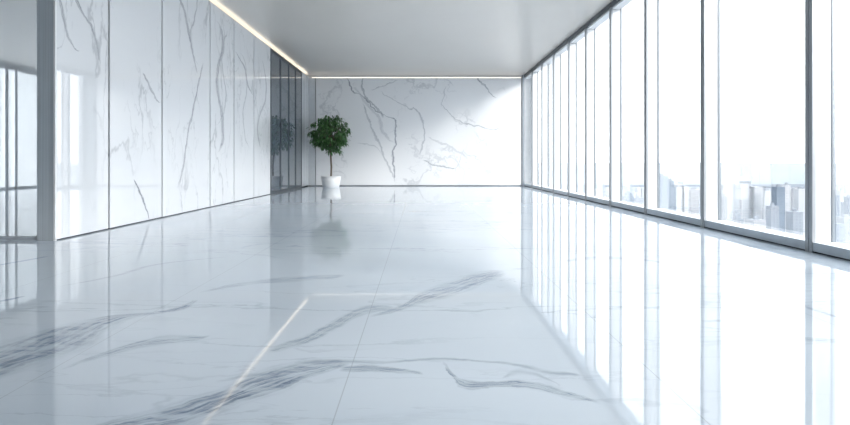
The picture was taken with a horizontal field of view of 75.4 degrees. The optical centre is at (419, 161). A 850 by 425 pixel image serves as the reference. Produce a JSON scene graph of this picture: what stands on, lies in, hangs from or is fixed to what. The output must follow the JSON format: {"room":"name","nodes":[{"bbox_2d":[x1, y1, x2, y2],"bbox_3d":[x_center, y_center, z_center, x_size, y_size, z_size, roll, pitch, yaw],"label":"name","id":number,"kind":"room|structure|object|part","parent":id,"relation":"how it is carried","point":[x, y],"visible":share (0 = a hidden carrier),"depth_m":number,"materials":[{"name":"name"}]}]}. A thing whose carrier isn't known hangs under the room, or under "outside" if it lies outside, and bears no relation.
{"room":"lobby","nodes":[
{"label":"lobby","id":0,"kind":"room"},
{"bbox_2d":[0,0,612,74],"bbox_3d":[-4.745,-3.285,6.950,17.710,0.300,26.300,0,0,0],"label":"ceiling","id":1,"kind":"structure","parent":0,"point":[318,37],"depth_m":13.11,"materials":[{"name":"white paint"}]},
{"bbox_2d":[306,75,308,185],"bbox_3d":[-4.015,-1.110,19.520,0.030,3.890,0.540,0,0,0],"label":"wall panel","id":2,"kind":"object","parent":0,"point":[307,77],"visible":0.8,"depth_m":19.56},
{"bbox_2d":[307,75,520,185],"bbox_3d":[-4.745,-1.135,20.000,17.710,4.000,0.200,0,0,0],"label":"wall","id":3,"kind":"structure","parent":0,"point":[309,76],"depth_m":19.90,"materials":[{"name":"grey paint"}]},
{"bbox_2d":[309,78,315,184],"bbox_3d":[-3.887,-1.095,19.850,0.226,3.850,0.100,0,0,0],"label":"wall panel","id":4,"kind":"object","parent":3,"relation":"attached to","point":[312,81],"visible":0.94,"depth_m":19.80,"materials":[{"name":"grey stone"}]},
{"bbox_2d":[309,185,520,185],"bbox_3d":[-0.177,0.849,19.860,7.647,0.033,0.080,0,0,0],"label":"baseboard","id":5,"kind":"structure","parent":3,"relation":"attached to","point":[309,185],"depth_m":19.82,"materials":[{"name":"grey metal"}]},
{"bbox_2d":[316,78,520,184],"bbox_3d":[-0.049,-1.095,19.850,7.391,3.850,0.100,0,0,0],"label":"wall panel","id":6,"kind":"object","parent":3,"relation":"attached to","point":[404,131],"visible":0.96,"depth_m":19.80,"materials":[{"name":"white stone"}]},
{"bbox_2d":[0,186,849,424],"bbox_3d":[-4.745,1.015,6.950,17.710,0.300,26.300,0,0,0],"label":"floor","id":7,"kind":"structure","parent":0,"point":[308,305],"depth_m":3.02,"materials":[{"name":"stone"}]},
{"bbox_2d":[0,62,6,188],"bbox_3d":[-13.280,-1.135,16.410,0.160,4.000,2.320,0,0,0],"label":"window","id":8,"kind":"structure","parent":7,"relation":"on","point":[3,66],"depth_m":17.48,"materials":[{"name":"clear glass"}]},
{"bbox_3d":[-13.293,-1.085,16.660,0.014,3.780,1.820,0,0,0],"label":"pane","id":9,"kind":"part","parent":8,"relation":"part of","materials":[{"name":"clear glass"}]},
{"bbox_2d":[0,236,36,239],"bbox_3d":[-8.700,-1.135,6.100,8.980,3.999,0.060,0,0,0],"label":"baseboard","id":10,"kind":"structure","parent":7,"relation":"on","point":[1,237],"depth_m":6.07,"materials":[{"name":"grey metal"}]},
{"bbox_2d":[5,64,36,188],"bbox_3d":[-13.280,-1.135,18.635,0.160,4.000,2.130,0,0,0],"label":"window","id":11,"kind":"structure","parent":7,"relation":"on","point":[25,79],"depth_m":18.35,"materials":[{"name":"clear glass"}]},
{"bbox_3d":[-13.293,-1.085,17.830,0.014,3.780,0.320,0,0,0],"label":"pane","id":12,"kind":"part","parent":11,"relation":"part of","materials":[{"name":"clear glass"}]},
{"bbox_3d":[-13.280,0.835,18.685,0.160,0.060,2.030,0,0,0],"label":"sill","id":13,"kind":"part","parent":11,"relation":"part of","materials":[{"name":"grey metal"}]},
{"bbox_3d":[-13.293,-1.085,18.885,0.014,3.780,1.630,0,0,0],"label":"pane","id":14,"kind":"part","parent":11,"relation":"part of","materials":[{"name":"clear glass"}]},
{"bbox_2d":[57,0,107,238],"bbox_3d":[-4.015,-1.102,6.558,0.030,3.906,0.995,0,0,0],"label":"wall panel","id":15,"kind":"object","parent":7,"relation":"on","point":[82,25],"visible":1,"depth_m":6.50,"materials":[{"name":"white stone"}]},
{"bbox_2d":[108,0,160,227],"bbox_3d":[-4.015,-1.102,7.803,0.030,3.906,1.415,0,0,0],"label":"wall panel","id":16,"kind":"object","parent":7,"relation":"on","point":[134,26],"visible":1,"depth_m":7.71,"materials":[{"name":"white stone"}]},
{"bbox_2d":[161,0,209,216],"bbox_3d":[-4.015,-1.102,9.505,0.030,3.906,1.910,0,0,0],"label":"wall panel","id":17,"kind":"object","parent":7,"relation":"on","point":[185,24],"visible":1,"depth_m":9.38,"materials":[{"name":"white stone"}]},
{"bbox_2d":[210,2,233,206],"bbox_3d":[-4.015,-1.102,11.155,0.030,3.906,1.310,0,0,0],"label":"wall panel","id":18,"kind":"object","parent":7,"relation":"on","point":[221,24],"visible":1,"depth_m":11.03,"materials":[{"name":"white stone"}]},
{"bbox_2d":[234,20,253,200],"bbox_3d":[-4.015,-1.102,12.540,0.030,3.906,1.380,0,0,0],"label":"wall panel","id":19,"kind":"object","parent":7,"relation":"on","point":[243,39],"visible":1,"depth_m":12.46,"materials":[{"name":"white stone"}]},
{"bbox_2d":[254,36,269,196],"bbox_3d":[-4.015,-1.102,13.985,0.030,3.906,1.430,0,0,0],"label":"wall panel","id":20,"kind":"object","parent":7,"relation":"on","point":[261,50],"visible":0.86,"depth_m":13.88,"materials":[{"name":"white stone"}]},
{"bbox_2d":[270,48,280,193],"bbox_3d":[-4.015,-1.095,15.280,0.030,3.920,1.030,0,0,0],"label":"glass panel","id":21,"kind":"object","parent":7,"relation":"on","point":[275,58],"visible":0.87,"depth_m":15.27,"materials":[{"name":"grey"}]},
{"bbox_3d":[-4.018,-1.085,15.280,0.015,3.760,0.960,0,0,0],"label":"pane","id":22,"kind":"part","parent":21,"relation":"part of","materials":[{"name":"clear glass"}]},
{"bbox_2d":[281,56,288,191],"bbox_3d":[-4.015,-1.095,16.300,0.030,3.920,0.990,0,0,0],"label":"glass panel","id":23,"kind":"object","parent":7,"relation":"on","point":[284,63],"visible":0.89,"depth_m":16.28,"materials":[{"name":"grey"}]},
{"bbox_2d":[289,62,295,189],"bbox_3d":[-4.015,-1.095,17.260,0.030,3.920,0.910,0,0,0],"label":"glass panel","id":24,"kind":"object","parent":7,"relation":"on","point":[292,69],"visible":1,"depth_m":17.30,"materials":[{"name":"grey"}]},
{"bbox_2d":[296,68,301,188],"bbox_3d":[-4.015,-1.095,18.180,0.030,3.920,0.910,0,0,0],"label":"glass panel","id":25,"kind":"object","parent":7,"relation":"on","point":[298,72],"visible":0.96,"depth_m":18.15,"materials":[{"name":"grey"}]},
{"bbox_2d":[302,72,305,186],"bbox_3d":[-4.015,-1.110,18.940,0.030,3.890,0.560,0,0,0],"label":"wall panel","id":26,"kind":"object","parent":7,"relation":"on","point":[303,74],"visible":1,"depth_m":18.89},
{"bbox_2d":[307,115,350,187],"bbox_3d":[-3.080,-0.366,18.693,1.575,2.462,1.579,0,0,0],"label":"potted tree","id":27,"kind":"object","parent":7,"relation":"on","point":[327,127],"visible":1,"depth_m":18.47,"materials":[{"name":"green plant"}]},
{"bbox_3d":[-3.026,0.677,18.700,0.670,0.375,0.670,0,0,0],"label":"pot","id":28,"kind":"part","parent":27,"relation":"part of","materials":[{"name":"white ceramic"}]},
{"bbox_2d":[521,75,523,185],"bbox_3d":[3.699,-1.135,19.832,0.075,4.000,0.135,0,0,0],"label":"post","id":29,"kind":"object","parent":7,"relation":"on","point":[522,76],"visible":0.87,"depth_m":19.78,"materials":[{"name":"grey metal"}]},
{"bbox_2d":[532,60,547,189],"bbox_3d":[3.846,-1.135,17.625,0.217,3.999,1.450,0,0,0],"label":"window","id":30,"kind":"structure","parent":7,"relation":"on","point":[542,70],"depth_m":16.91,"materials":[{"name":"clear glass"}]},
{"bbox_3d":[3.754,-3.084,17.625,0.032,0.099,1.450,0,0,0],"label":"head rail","id":31,"kind":"part","parent":30,"relation":"part of","materials":[{"name":"metal"}]},
{"bbox_3d":[3.935,-1.115,17.675,0.014,3.760,1.324,0,0,0],"label":"pane","id":32,"kind":"part","parent":30,"relation":"part of","materials":[{"name":"clear glass"}]},
{"bbox_2d":[542,51,560,192],"bbox_3d":[3.846,-1.135,16.150,0.217,3.999,1.500,0,0,0],"label":"window","id":33,"kind":"structure","parent":7,"relation":"on","point":[553,61],"depth_m":15.40,"materials":[{"name":"clear glass"}]},
{"bbox_3d":[3.754,-3.084,16.150,0.032,0.099,1.500,0,0,0],"label":"head rail","id":34,"kind":"part","parent":33,"relation":"part of","materials":[{"name":"metal"}]},
{"bbox_3d":[3.757,0.807,16.200,0.026,0.085,1.400,0,0,0],"label":"rail","id":35,"kind":"part","parent":33,"relation":"part of","materials":[{"name":"grey metal"}]},
{"bbox_3d":[3.935,-1.115,16.200,0.014,3.760,1.374,0,0,0],"label":"pane","id":36,"kind":"part","parent":33,"relation":"part of","materials":[{"name":"clear glass"}]},
{"bbox_2d":[553,37,576,195],"bbox_3d":[3.846,-1.135,14.620,0.217,3.999,1.560,0,0,0],"label":"window","id":37,"kind":"structure","parent":7,"relation":"on","point":[567,50],"depth_m":13.85,"materials":[{"name":"clear glass"}]},
{"bbox_3d":[3.757,0.807,14.670,0.026,0.085,1.460,0,0,0],"label":"rail","id":38,"kind":"part","parent":37,"relation":"part of","materials":[{"name":"grey metal"}]},
{"bbox_3d":[3.754,-3.084,14.620,0.032,0.099,1.560,0,0,0],"label":"head rail","id":39,"kind":"part","parent":37,"relation":"part of","materials":[{"name":"metal"}]},
{"bbox_3d":[3.935,-1.115,14.670,0.014,3.760,1.434,0,0,0],"label":"pane","id":40,"kind":"part","parent":37,"relation":"part of","materials":[{"name":"clear glass"}]},
{"bbox_2d":[569,23,594,199],"bbox_3d":[3.846,-1.135,13.110,0.217,3.999,1.460,0,0,0],"label":"window","id":41,"kind":"structure","parent":7,"relation":"on","point":[584,37],"depth_m":12.42,"materials":[{"name":"clear glass"}]},
{"bbox_3d":[3.757,0.807,13.160,0.026,0.085,1.360,0,0,0],"label":"rail","id":42,"kind":"part","parent":41,"relation":"part of","materials":[{"name":"grey metal"}]},
{"bbox_3d":[3.754,-3.084,13.110,0.032,0.099,1.460,0,0,0],"label":"head rail","id":43,"kind":"part","parent":41,"relation":"part of","materials":[{"name":"metal"}]},
{"bbox_3d":[3.935,-1.115,13.160,0.014,3.760,1.334,0,0,0],"label":"pane","id":44,"kind":"part","parent":41,"relation":"part of","materials":[{"name":"clear glass"}]},
{"bbox_2d":[586,2,621,205],"bbox_3d":[3.846,-1.135,11.575,0.217,3.999,1.610,0,0,0],"label":"window","id":45,"kind":"structure","parent":7,"relation":"on","point":[607,23],"depth_m":11.50,"materials":[{"name":"clear glass"}]},
{"bbox_3d":[3.757,0.807,11.625,0.026,0.085,1.510,0,0,0],"label":"rail","id":46,"kind":"part","parent":45,"relation":"part of","materials":[{"name":"grey metal"}]},
{"bbox_3d":[3.754,-3.084,11.575,0.032,0.099,1.610,0,0,0],"label":"head rail","id":47,"kind":"part","parent":45,"relation":"part of","materials":[{"name":"metal"}]},
{"bbox_3d":[3.935,-1.115,11.625,0.014,3.760,1.484,0,0,0],"label":"pane","id":48,"kind":"part","parent":45,"relation":"part of","materials":[{"name":"clear glass"}]},
{"bbox_2d":[611,0,658,213],"bbox_3d":[3.846,-1.135,9.925,0.217,3.999,1.690,0,0,0],"label":"window","id":49,"kind":"structure","parent":7,"relation":"on","point":[640,18],"depth_m":9.88,"materials":[{"name":"clear glass"}]},
{"bbox_3d":[3.754,-3.084,9.925,0.032,0.099,1.690,0,0,0],"label":"head rail","id":50,"kind":"part","parent":49,"relation":"part of","materials":[{"name":"metal"}]},
{"bbox_3d":[3.757,0.807,9.975,0.026,0.085,1.590,0,0,0],"label":"rail","id":51,"kind":"part","parent":49,"relation":"part of","materials":[{"name":"grey metal"}]},
{"bbox_3d":[3.860,0.815,9.975,0.180,0.100,1.590,0,0,0],"label":"sill","id":52,"kind":"part","parent":49,"relation":"part of","materials":[{"name":"grey metal"}]},
{"bbox_3d":[3.935,-1.115,9.975,0.014,3.760,1.564,0,0,0],"label":"pane","id":53,"kind":"part","parent":49,"relation":"part of","materials":[{"name":"clear glass"}]},
{"bbox_2d":[647,0,719,227],"bbox_3d":[3.846,-1.135,8.158,0.217,3.999,1.845,0,0,0],"label":"window","id":54,"kind":"structure","parent":7,"relation":"on","point":[689,30],"depth_m":8.04,"materials":[{"name":"clear glass"}]},
{"bbox_3d":[3.757,0.807,8.207,0.026,0.085,1.745,0,0,0],"label":"rail","id":55,"kind":"part","parent":54,"relation":"part of","materials":[{"name":"grey metal"}]},
{"bbox_3d":[3.860,0.815,8.207,0.180,0.100,1.745,0,0,0],"label":"sill","id":56,"kind":"part","parent":54,"relation":"part of","materials":[{"name":"grey metal"}]},
{"bbox_3d":[3.935,-1.115,8.207,0.014,3.760,1.719,0,0,0],"label":"pane","id":57,"kind":"part","parent":54,"relation":"part of","materials":[{"name":"clear glass"}]},
{"bbox_2d":[705,0,834,252],"bbox_3d":[3.846,-1.135,6.237,0.217,3.999,1.995,0,0,0],"label":"window","id":58,"kind":"structure","parent":7,"relation":"on","point":[777,57],"depth_m":6.05,"materials":[{"name":"clear glass"}]},
{"bbox_3d":[3.757,0.807,6.287,0.026,0.085,1.895,0,0,0],"label":"rail","id":59,"kind":"part","parent":58,"relation":"part of","materials":[{"name":"grey metal"}]},
{"bbox_3d":[3.860,0.815,6.287,0.180,0.100,1.895,0,0,0],"label":"sill","id":60,"kind":"part","parent":58,"relation":"part of","materials":[{"name":"grey metal"}]},
{"bbox_3d":[3.935,-1.115,6.287,0.014,3.760,1.869,0,0,0],"label":"pane","id":61,"kind":"part","parent":58,"relation":"part of","materials":[{"name":"clear glass"}]},
{"bbox_2d":[813,0,849,260],"bbox_3d":[3.846,-1.135,4.395,0.217,3.999,1.690,0,0,0],"label":"window","id":62,"kind":"structure","parent":7,"relation":"on","point":[840,249],"depth_m":5.12,"materials":[{"name":"clear glass"}]},
{"bbox_3d":[3.757,0.807,4.445,0.026,0.085,1.590,0,0,0],"label":"rail","id":63,"kind":"part","parent":62,"relation":"part of","materials":[{"name":"grey metal"}]},
{"bbox_3d":[3.860,0.815,4.445,0.180,0.100,1.590,0,0,0],"label":"sill","id":64,"kind":"part","parent":62,"relation":"part of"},
{"bbox_3d":[3.935,-1.115,4.445,0.014,3.760,1.564,0,0,0],"label":"pane","id":65,"kind":"part","parent":62,"relation":"part of","materials":[{"name":"clear glass"}]},
{"bbox_2d":[524,78,529,182],"bbox_3d":[3.930,-1.135,19.830,0.360,4.000,0.140,0,0,0],"label":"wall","id":66,"kind":"structure","parent":0,"point":[526,81],"depth_m":19.76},
{"bbox_2d":[524,69,537,187],"bbox_3d":[3.846,-1.135,19.055,0.217,3.999,1.410,0,0,0],"label":"window","id":67,"kind":"structure","parent":66,"relation":"in","point":[533,76],"depth_m":18.35,"materials":[{"name":"clear glass"}]},
{"bbox_3d":[3.935,-1.115,19.105,0.014,3.760,1.284,0,0,0],"label":"pane","id":68,"kind":"part","parent":67,"relation":"part of","materials":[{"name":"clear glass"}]},
{"bbox_3d":[-0.125,-3.027,19.880,7.750,0.015,0.040,0,0,0],"label":"trim","id":69,"kind":"structure","parent":0,"visible":0},
{"bbox_2d":[312,77,520,77],"bbox_3d":[-0.125,-3.043,19.843,7.550,0.012,0.015,0,0,0],"label":"light strip","id":70,"kind":"object","parent":69,"relation":"attached to","point":[312,77],"visible":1,"depth_m":19.84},
{"bbox_3d":[-4.140,-1.135,12.990,0.080,4.000,13.820,0,0,0],"label":"wall","id":71,"kind":"structure","parent":0,"visible":0},
{"bbox_2d":[37,0,56,240],"bbox_3d":[-4.103,-1.135,6.265,0.205,4.000,0.470,0,0,0],"label":"column","id":72,"kind":"structure","parent":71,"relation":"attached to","point":[46,9],"depth_m":6.04,"materials":[{"name":"grey metal"}]},
{"bbox_2d":[57,186,305,239],"bbox_3d":[-4.060,0.858,12.940,0.080,0.014,13.720,0,0,0],"label":"baseboard","id":73,"kind":"structure","parent":71,"relation":"attached to","point":[303,186],"depth_m":8.01,"materials":[{"name":"grey metal"}]}
]}

